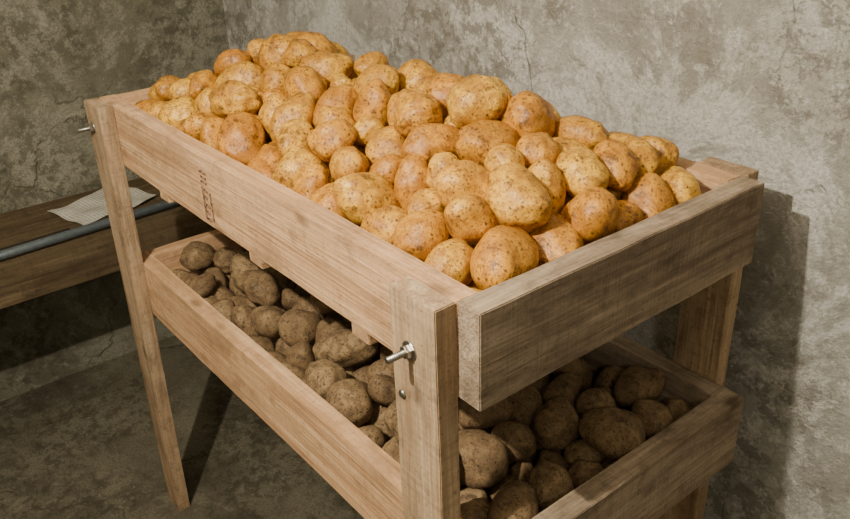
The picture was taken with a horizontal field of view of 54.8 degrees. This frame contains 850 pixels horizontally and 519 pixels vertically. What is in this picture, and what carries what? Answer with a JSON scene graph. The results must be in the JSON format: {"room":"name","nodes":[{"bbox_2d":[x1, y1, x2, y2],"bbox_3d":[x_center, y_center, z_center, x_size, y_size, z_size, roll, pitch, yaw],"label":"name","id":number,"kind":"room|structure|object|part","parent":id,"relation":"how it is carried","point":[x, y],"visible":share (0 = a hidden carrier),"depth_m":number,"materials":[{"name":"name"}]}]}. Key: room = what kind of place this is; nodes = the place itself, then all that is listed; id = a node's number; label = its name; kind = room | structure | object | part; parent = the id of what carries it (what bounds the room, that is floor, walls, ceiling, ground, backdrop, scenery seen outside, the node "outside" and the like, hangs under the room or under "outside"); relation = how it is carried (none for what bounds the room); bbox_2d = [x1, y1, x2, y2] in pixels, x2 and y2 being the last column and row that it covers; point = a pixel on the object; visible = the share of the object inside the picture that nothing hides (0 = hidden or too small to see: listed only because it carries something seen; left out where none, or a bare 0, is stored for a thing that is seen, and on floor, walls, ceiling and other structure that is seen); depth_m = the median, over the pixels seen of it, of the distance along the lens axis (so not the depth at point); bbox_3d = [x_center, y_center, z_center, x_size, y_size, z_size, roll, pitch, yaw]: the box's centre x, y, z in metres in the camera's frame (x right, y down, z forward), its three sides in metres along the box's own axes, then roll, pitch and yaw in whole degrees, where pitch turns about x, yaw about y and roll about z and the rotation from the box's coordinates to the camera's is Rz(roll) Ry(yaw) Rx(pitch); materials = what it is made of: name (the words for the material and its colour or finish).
{"room":"root cellar","nodes":[
{"label":"root cellar","id":0,"kind":"room"},
{"bbox_2d":[0,0,229,401],"bbox_3d":[-1.991,-0.434,1.965,3.240,2.450,0.100,-22,33,-33],"label":"wall","id":1,"kind":"structure","parent":0,"point":[56,56],"depth_m":2.69,"materials":[{"name":"concrete"}]},
{"bbox_2d":[0,335,364,518],"bbox_3d":[-0.537,1.424,1.038,3.340,0.100,4.480,-22,33,-33],"label":"floor","id":2,"kind":"structure","parent":0,"point":[82,444],"depth_m":2.54,"materials":[{"name":"concrete"}]},
{"bbox_2d":[0,177,215,308],"bbox_3d":[-1.601,0.377,2.316,2.730,0.661,0.437,-22,33,-33],"label":"wooden bench","id":3,"kind":"object","parent":2,"relation":"on","point":[27,276],"visible":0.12,"depth_m":2.42,"materials":[{"name":"brown wood"}]},
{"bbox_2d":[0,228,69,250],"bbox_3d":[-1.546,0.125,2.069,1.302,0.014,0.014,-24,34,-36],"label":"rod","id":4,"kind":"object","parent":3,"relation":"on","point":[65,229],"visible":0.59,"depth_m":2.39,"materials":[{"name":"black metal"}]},
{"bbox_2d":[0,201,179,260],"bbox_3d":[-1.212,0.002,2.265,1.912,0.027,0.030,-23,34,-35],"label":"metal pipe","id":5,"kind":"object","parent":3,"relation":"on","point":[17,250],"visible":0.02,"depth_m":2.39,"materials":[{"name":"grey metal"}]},
{"bbox_2d":[48,187,154,224],"bbox_3d":[-1.033,-0.180,2.630,0.220,0.010,0.270,17,33,33],"label":"paper sheet","id":6,"kind":"object","parent":3,"relation":"on","point":[88,209],"visible":0.67,"depth_m":2.61,"materials":[{"name":"white paper"}]},
{"bbox_2d":[77,53,764,518],"bbox_3d":[-0.099,0.290,1.802,0.698,1.190,1.326,-22,33,-33],"label":"rack","id":7,"kind":"object","parent":2,"relation":"on","point":[448,340],"visible":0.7,"depth_m":1.28,"materials":[{"name":"brown wood"}]},
{"bbox_3d":[-0.702,0.182,2.057,0.035,1.188,0.137,-22,33,-33],"label":"leg","id":8,"kind":"part","parent":7,"relation":"part of","materials":[{"name":"brown wood"}]},
{"bbox_3d":[-0.025,0.115,1.011,0.056,0.008,0.008,-22,33,-33],"label":"bolt rod","id":9,"kind":"part","parent":7,"relation":"part of","materials":[{"name":"metal"}]},
{"bbox_2d":[402,340,416,360],"bbox_3d":[-0.019,0.113,1.015,0.002,0.026,0.026,-22,33,-33],"label":"nut","id":10,"kind":"object","parent":7,"relation":"in","point":[409,347],"depth_m":1.01,"materials":[{"name":"metal"}]},
{"bbox_2d":[134,31,701,292],"bbox_3d":[-0.101,-0.252,1.527,0.530,0.295,1.186,-22,33,-33],"label":"pile","id":11,"kind":"object","parent":7,"relation":"on","point":[484,185],"visible":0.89,"depth_m":1.24,"materials":[{"name":"yellow food"}]},
{"bbox_3d":[0.015,0.568,1.255,0.035,1.188,0.093,-22,33,-33],"label":"leg","id":12,"kind":"part","parent":7,"relation":"part of","materials":[{"name":"brown wood"}]},
{"bbox_2d":[172,241,691,518],"bbox_3d":[-0.078,0.151,1.723,0.532,0.182,1.210,-22,33,-33],"label":"pile","id":13,"kind":"object","parent":7,"relation":"on","point":[560,414],"visible":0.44,"depth_m":1.44,"materials":[{"name":"brown food"}]},
{"bbox_3d":[0.508,0.378,1.590,0.035,1.190,0.093,-22,33,-33],"label":"leg","id":14,"kind":"part","parent":7,"relation":"part of","materials":[{"name":"brown wood"}]},
{"bbox_2d":[223,0,849,518],"bbox_3d":[0.683,-0.210,1.342,0.100,2.450,4.480,-22,33,-33],"label":"wall","id":15,"kind":"structure","parent":0,"point":[763,86],"depth_m":1.51,"materials":[{"name":"concrete"}]}
]}

